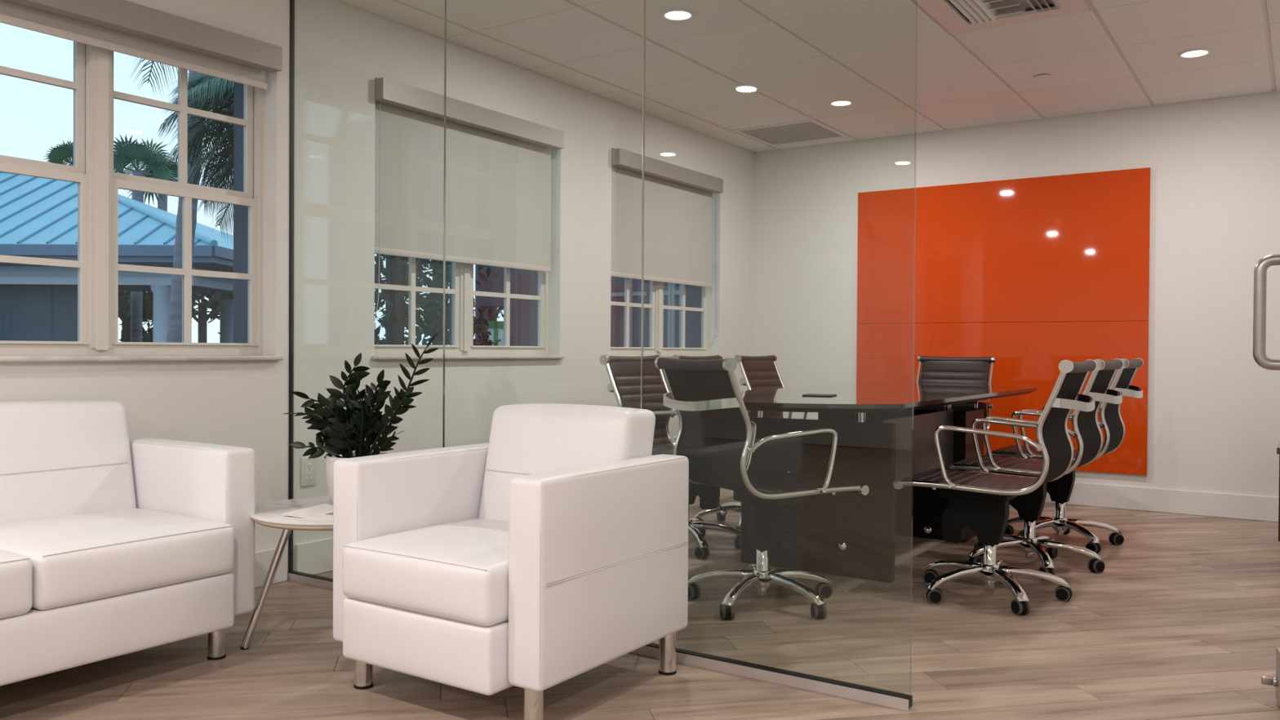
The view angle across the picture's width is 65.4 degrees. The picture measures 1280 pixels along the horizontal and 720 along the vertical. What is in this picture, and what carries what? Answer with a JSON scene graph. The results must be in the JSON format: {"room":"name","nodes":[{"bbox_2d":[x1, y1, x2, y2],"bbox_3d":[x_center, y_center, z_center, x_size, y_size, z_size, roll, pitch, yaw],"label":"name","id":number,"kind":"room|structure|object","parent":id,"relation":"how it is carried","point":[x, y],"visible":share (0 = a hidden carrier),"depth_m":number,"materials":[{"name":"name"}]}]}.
{"room":"office waiting area","nodes":[
{"label":"office waiting area","id":0,"kind":"room"},
{"bbox_2d":[0,0,754,573],"bbox_3d":[-0.976,-0.338,4.931,0.280,2.444,6.513,1,1,34],"label":"wall","id":1,"kind":"structure","parent":0,"point":[341,48],"depth_m":4.31,"materials":[{"name":"paint"}]},
{"bbox_2d":[0,40,283,361],"bbox_3d":[-1.916,-0.617,3.494,0.309,1.240,1.348,1,1,34],"label":"window","id":2,"kind":"structure","parent":1,"relation":"in","point":[97,264],"depth_m":3.53,"materials":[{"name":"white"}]},
{"bbox_2d":[0,0,281,89],"bbox_3d":[-1.803,-1.149,3.414,0.095,0.158,1.278,1,1,34],"label":"roller blind","id":3,"kind":"object","parent":2,"relation":"attached to","point":[126,27],"visible":1,"depth_m":3.51,"materials":[{"name":"grey fabric"}]},
{"bbox_2d":[254,537,333,587],"bbox_3d":[-0.921,0.816,4.771,0.014,0.140,6.297,1,1,34],"label":"baseboard","id":4,"kind":"structure","parent":1,"relation":"attached to","point":[316,557],"depth_m":4.07,"materials":[{"name":"white"}]},
{"bbox_2d":[301,457,315,486],"bbox_3d":[-1.365,0.459,4.105,0.008,0.120,0.072,1,1,34],"label":"wall outlet","id":5,"kind":"object","parent":1,"relation":"attached to","point":[308,465],"visible":0.91,"depth_m":4.10,"materials":[{"name":"white plastic"}]},
{"bbox_2d":[305,462,312,479],"bbox_3d":[-1.363,0.459,4.104,0.003,0.068,0.033,1,1,34],"label":"receptacle","id":6,"kind":"object","parent":5,"relation":"attached to","point":[308,466],"depth_m":4.10,"materials":[{"name":"grey plastic"}]},
{"bbox_2d":[371,257,564,359],"bbox_3d":[-0.906,-0.626,5.002,0.309,1.240,1.348,1,1,34],"label":"window","id":7,"kind":"structure","parent":1,"relation":"in","point":[533,296],"depth_m":5.00,"materials":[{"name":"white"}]},
{"bbox_2d":[373,77,564,328],"bbox_3d":[-0.809,-0.689,4.908,0.095,1.096,1.280,1,1,34],"label":"roller blind","id":8,"kind":"object","parent":1,"relation":"attached to","point":[498,165],"visible":0.98,"depth_m":4.85,"materials":[{"name":"grey fabric"}]},
{"bbox_2d":[609,152,723,357],"bbox_3d":[0.091,-0.635,6.492,0.309,1.240,1.348,1,1,34],"label":"window","id":9,"kind":"structure","parent":1,"relation":"in","point":[695,300],"depth_m":6.56,"materials":[{"name":"white wood"}]},
{"bbox_2d":[610,148,723,336],"bbox_3d":[0.198,-0.705,6.413,0.095,1.081,1.294,1,1,34],"label":"roller blind","id":10,"kind":"object","parent":9,"relation":"attached to","point":[678,200],"visible":0.98,"depth_m":6.38,"materials":[{"name":"grey fabric"}]},
{"bbox_2d":[0,487,1279,719],"bbox_3d":[-0.624,0.998,1.815,8.800,0.160,11.313,1,1,34],"label":"floor","id":11,"kind":"structure","parent":0,"point":[1181,619],"depth_m":3.07,"materials":[{"name":"brown wood"}]},
{"bbox_2d":[0,400,254,685],"bbox_3d":[-1.813,0.516,2.694,0.763,0.770,1.349,1,1,34],"label":"sofa","id":12,"kind":"object","parent":11,"relation":"on","point":[113,543],"visible":1,"depth_m":2.90,"materials":[{"name":"white leather"}]},
{"bbox_2d":[0,549,32,618],"bbox_3d":[-1.882,0.551,2.400,0.550,0.162,0.559,1,1,34],"label":"seat cushion","id":13,"kind":"object","parent":12,"relation":"on","point":[15,565],"depth_m":2.45,"materials":[{"name":"white leather"}]},
{"bbox_2d":[0,400,136,524],"bbox_3d":[-2.030,0.319,2.838,0.238,0.380,1.118,1,1,34],"label":"cushion","id":14,"kind":"object","parent":12,"relation":"on","point":[59,459],"depth_m":3.07,"materials":[{"name":"white leather"}]},
{"bbox_2d":[0,507,235,609],"bbox_3d":[-1.567,0.548,2.870,0.550,0.162,0.559,1,1,34],"label":"seat cushion","id":15,"kind":"object","parent":12,"relation":"on","point":[82,558],"depth_m":2.74,"materials":[{"name":"white leather"}]},
{"bbox_2d":[240,495,333,649],"bbox_3d":[-0.948,0.689,3.216,0.599,0.425,0.578,1,1,34],"label":"side table","id":16,"kind":"object","parent":11,"relation":"on","point":[268,514],"visible":0.22,"depth_m":3.11,"materials":[{"name":"wood"}]},
{"bbox_2d":[280,503,333,521],"bbox_3d":[-0.919,0.471,3.061,0.282,0.013,0.210,1,1,20],"label":"magazine","id":17,"kind":"object","parent":16,"relation":"on","point":[324,512],"visible":0.39,"depth_m":3.04,"materials":[{"name":"white paper"}]},
{"bbox_2d":[282,333,437,503],"bbox_3d":[-0.930,0.192,3.313,0.478,0.567,0.210,0,1,-23],"label":"potted plant","id":18,"kind":"object","parent":16,"relation":"on","point":[336,424],"visible":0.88,"depth_m":3.29,"materials":[{"name":"green plant"}]},
{"bbox_2d":[333,403,688,719],"bbox_3d":[-0.376,0.524,2.823,0.761,0.770,0.763,1,1,34],"label":"armchair","id":19,"kind":"object","parent":11,"relation":"on","point":[539,556],"visible":1,"depth_m":2.62,"materials":[{"name":"white leather"}]},
{"bbox_2d":[342,517,508,626],"bbox_3d":[-0.436,0.557,2.735,0.534,0.162,0.550,1,1,34],"label":"seat cushion","id":20,"kind":"object","parent":19,"relation":"on","point":[441,571],"depth_m":2.53,"materials":[{"name":"white leather"}]},
{"bbox_2d":[478,403,655,520],"bbox_3d":[-0.229,0.328,3.040,0.530,0.380,0.238,1,1,34],"label":"cushion","id":21,"kind":"object","parent":19,"relation":"on","point":[525,439],"depth_m":2.98,"materials":[{"name":"white leather"}]},
{"bbox_2d":[287,0,912,711],"bbox_3d":[0.230,-0.292,2.932,3.948,2.406,0.040,1,1,34],"label":"glass wall","id":22,"kind":"structure","parent":11,"relation":"on","point":[902,701],"depth_m":3.08,"materials":[{"name":"clear glass"}]},
{"bbox_2d":[599,355,741,559],"bbox_3d":[0.195,0.437,4.767,0.653,0.918,0.564,1,1,34],"label":"office chair","id":23,"kind":"object","parent":11,"relation":"on","point":[624,373],"visible":0.43,"depth_m":4.78,"materials":[{"name":"black leather"}]},
{"bbox_2d":[671,355,791,536],"bbox_3d":[0.553,0.433,5.302,0.653,0.918,0.574,1,1,34],"label":"office chair","id":24,"kind":"object","parent":11,"relation":"on","point":[730,506],"visible":0.08,"depth_m":5.26,"materials":[{"name":"black leather"}]},
{"bbox_2d":[654,356,869,620],"bbox_3d":[0.441,0.449,3.681,0.653,0.918,0.567,0,1,-29],"label":"office chair","id":25,"kind":"object","parent":11,"relation":"on","point":[717,436],"visible":0.98,"depth_m":3.61,"materials":[{"name":"black leather"}]},
{"bbox_2d":[733,355,807,418],"bbox_3d":[0.941,0.430,5.883,0.653,0.918,0.570,1,1,34],"label":"office chair","id":26,"kind":"object","parent":11,"relation":"on","point":[758,372],"visible":0.22,"depth_m":5.97,"materials":[{"name":"black leather"}]},
{"bbox_2d":[740,382,1036,582],"bbox_3d":[1.133,0.521,4.792,1.000,0.755,2.670,1,1,34],"label":"conference table","id":27,"kind":"object","parent":11,"relation":"on","point":[886,431],"visible":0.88,"depth_m":4.24,"materials":[{"name":"black wood"}]},
{"bbox_2d":[915,355,996,430],"bbox_3d":[1.814,0.435,5.978,0.571,0.918,0.653,1,1,34],"label":"office chair","id":28,"kind":"object","parent":11,"relation":"on","point":[935,370],"visible":0.27,"depth_m":6.15,"materials":[{"name":"black leather"}]},
{"bbox_2d":[893,359,1097,615],"bbox_3d":[1.382,0.454,3.835,0.654,0.918,0.554,1,1,34],"label":"office chair","id":29,"kind":"object","parent":11,"relation":"on","point":[979,501],"visible":1,"depth_m":3.77,"materials":[{"name":"black leather"}]},
{"bbox_2d":[945,358,1123,580],"bbox_3d":[1.743,0.450,4.374,0.653,0.918,0.560,1,1,34],"label":"office chair","id":30,"kind":"object","parent":11,"relation":"on","point":[1087,432],"visible":0.76,"depth_m":4.31,"materials":[{"name":"black leather"}]},
{"bbox_2d":[985,358,1143,553],"bbox_3d":[2.107,0.447,4.917,0.653,0.918,0.566,1,1,34],"label":"office chair","id":31,"kind":"object","parent":11,"relation":"on","point":[1060,491],"visible":0.63,"depth_m":4.86,"materials":[{"name":"black leather"}]},
{"bbox_2d":[1276,440,1279,541],"bbox_3d":[3.389,0.664,4.700,0.643,0.500,0.545,1,1,34],"label":"credenza","id":32,"kind":"object","parent":11,"relation":"on","point":[1278,445],"visible":1,"depth_m":4.67,"materials":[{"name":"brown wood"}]},
{"bbox_2d":[340,0,1279,152],"bbox_3d":[-0.608,-1.573,1.789,8.800,0.167,11.313,1,1,34],"label":"ceiling","id":33,"kind":"structure","parent":0,"point":[735,64],"depth_m":4.95,"materials":[{"name":"white paint"}]},
{"bbox_2d":[661,8,694,21],"bbox_3d":[0.165,-1.507,4.356,0.144,0.007,0.144,1,1,34],"label":"recessed light","id":34,"kind":"object","parent":33,"relation":"in","point":[674,15],"visible":1,"depth_m":4.35,"materials":[{"name":"white"}]},
{"bbox_2d":[732,118,848,146],"bbox_3d":[1.022,-1.543,6.731,0.586,0.030,0.586,1,1,34],"label":"ceiling vent","id":35,"kind":"object","parent":33,"relation":"attached to","point":[811,130],"visible":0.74,"depth_m":6.72,"materials":[{"name":"white metal"}]},
{"bbox_2d":[828,99,853,106],"bbox_3d":[1.188,-1.516,5.883,0.144,0.007,0.144,1,1,34],"label":"recessed light","id":36,"kind":"object","parent":33,"relation":"in","point":[839,103],"visible":1,"depth_m":5.88,"materials":[{"name":"white"}]},
{"bbox_2d":[914,0,1089,34],"bbox_3d":[1.520,-1.512,4.186,0.584,0.046,0.584,1,1,34],"label":"ceiling vent","id":37,"kind":"object","parent":33,"relation":"in","point":[957,16],"visible":0.98,"depth_m":4.29,"materials":[{"name":"white metal"}]},
{"bbox_2d":[1033,74,1050,79],"bbox_3d":[2.133,-1.502,5.284,0.084,0.010,0.084,1,1,34],"label":"sprinkler cover","id":38,"kind":"object","parent":33,"relation":"attached to","point":[1041,76],"visible":1,"depth_m":5.27,"materials":[{"name":"white metal"}]},
{"bbox_2d":[1177,48,1211,57],"bbox_3d":[2.708,-1.496,4.865,0.144,0.007,0.144,1,1,34],"label":"recessed light","id":39,"kind":"object","parent":33,"relation":"in","point":[1193,53],"visible":1,"depth_m":4.86,"materials":[{"name":"white"}]},
{"bbox_2d":[752,89,1279,497],"bbox_3d":[2.599,-0.330,6.336,4.100,2.444,0.200,1,1,34],"label":"wall","id":40,"kind":"structure","parent":0,"point":[1214,412],"depth_m":5.90,"materials":[{"name":"paint"}]},
{"bbox_2d":[856,167,1150,475],"bbox_3d":[2.268,-0.237,6.425,1.818,1.826,0.022,1,1,34],"label":"board","id":41,"kind":"object","parent":40,"relation":"attached to","point":[1068,253],"visible":0.82,"depth_m":6.33,"materials":[{"name":"orange glass"}]},
{"bbox_2d":[1044,482,1279,522],"bbox_3d":[2.470,0.822,6.300,3.950,0.140,0.014,1,1,34],"label":"baseboard","id":42,"kind":"structure","parent":40,"relation":"attached to","point":[1249,507],"depth_m":5.84,"materials":[{"name":"white"}]},
{"bbox_2d":[1253,253,1279,706],"bbox_3d":[1.621,-0.262,2.392,0.201,2.373,0.617,1,1,25],"label":"door","id":43,"kind":"structure","parent":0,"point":[1260,356],"depth_m":2.61,"materials":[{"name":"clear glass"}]},
{"label":"outside","id":44,"kind":"structure","parent":0,"visible":0},
{"bbox_3d":[-1.441,1.075,13.003,130.000,0.150,120.000,1,1,34],"label":"ground","id":45,"kind":"structure","parent":44,"visible":0},
{"bbox_2d":[43,139,73,165],"bbox_3d":[-19.984,-3.516,34.919,1.814,8.358,1.542,1,1,34],"label":"fan palm","id":46,"kind":"object","parent":45,"relation":"on","point":[58,154],"visible":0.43,"depth_m":34.69,"materials":[{"name":"green plant"}]},
{"bbox_2d":[0,172,233,342],"bbox_3d":[-13.725,-1.623,21.204,13.090,4.924,8.580,0,1,0],"label":"building","id":47,"kind":"structure","parent":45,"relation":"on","point":[38,216],"depth_m":18.01,"materials":[{"name":"metal"}]},
{"bbox_2d":[118,291,153,342],"bbox_3d":[-14.181,-1.038,27.558,3.658,3.620,1.965,0,1,-4],"label":"tree","id":48,"kind":"object","parent":45,"relation":"on","point":[124,297],"visible":0.24,"depth_m":27.24,"materials":[{"name":"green plant"}]},
{"bbox_2d":[113,134,177,342],"bbox_3d":[-13.047,-2.523,26.072,2.053,6.639,2.023,1,1,34],"label":"fan palm","id":49,"kind":"object","parent":45,"relation":"on","point":[124,155],"visible":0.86,"depth_m":25.90,"materials":[{"name":"green plant"}]},
{"bbox_2d":[142,154,177,211],"bbox_3d":[-14.724,-2.819,31.001,1.542,7.110,1.681,0,1,-10],"label":"fan palm","id":50,"kind":"object","parent":45,"relation":"on","point":[162,206],"visible":0.1,"depth_m":30.84,"materials":[{"name":"green plant"}]},
{"bbox_2d":[130,55,233,342],"bbox_3d":[-3.638,-1.724,10.370,4.175,5.495,3.729,1,1,34],"label":"coconut palm","id":51,"kind":"object","parent":45,"relation":"on","point":[175,313],"visible":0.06,"depth_m":9.92,"materials":[{"name":"green plant"}]},
{"bbox_2d":[146,291,220,342],"bbox_3d":[-14.546,-1.246,32.987,3.773,3.921,2.166,0,1,-12],"label":"tree","id":52,"kind":"object","parent":45,"relation":"on","point":[202,319],"visible":0.28,"depth_m":32.87,"materials":[{"name":"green plant"}]},
{"bbox_2d":[155,71,233,244],"bbox_3d":[-3.032,-0.725,8.893,2.242,3.522,2.198,0,1,-16],"label":"coconut palm","id":53,"kind":"object","parent":45,"relation":"on","point":[197,90],"visible":0.3,"depth_m":8.52,"materials":[{"name":"green plant"}]},
{"bbox_2d":[200,292,233,333],"bbox_3d":[-9.961,-1.498,27.284,3.964,4.599,2.552,0,1,-6],"label":"tree","id":54,"kind":"object","parent":45,"relation":"on","point":[229,295],"visible":0.02,"depth_m":26.51,"materials":[{"name":"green plant"}]},
{"bbox_2d":[374,253,502,346],"bbox_3d":[-3.722,-1.160,17.977,3.159,4.189,1.822,0,1,2],"label":"tree","id":55,"kind":"object","parent":45,"relation":"on","point":[437,282],"visible":0.09,"depth_m":17.89,"materials":[{"name":"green plant"}]},
{"bbox_2d":[374,253,512,345],"bbox_3d":[-3.617,-1.195,14.975,3.918,4.322,2.266,0,1,-10],"label":"tree","id":56,"kind":"object","parent":45,"relation":"on","point":[395,313],"visible":0.18,"depth_m":14.88,"materials":[{"name":"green plant"}]},
{"bbox_2d":[473,300,503,320],"bbox_3d":[-4.607,-0.764,31.035,1.964,3.123,1.510,0,1,-23],"label":"tree","id":57,"kind":"object","parent":45,"relation":"on","point":[493,313],"visible":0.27,"depth_m":30.87,"materials":[{"name":"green plant"}]},
{"bbox_2d":[488,320,503,346],"bbox_3d":[-4.193,-0.154,29.006,0.720,1.950,0.100,0,1,0],"label":"sign frame","id":58,"kind":"object","parent":45,"relation":"on","point":[496,327],"visible":0.21,"depth_m":28.95,"materials":[{"name":"green"}]},
{"bbox_2d":[430,264,680,347],"bbox_3d":[1.263,-1.450,19.602,12.498,4.800,3.600,1,1,34],"label":"building wing","id":59,"kind":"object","parent":45,"relation":"on","point":[672,291],"visible":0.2,"depth_m":20.71,"materials":[{"name":"grey"}]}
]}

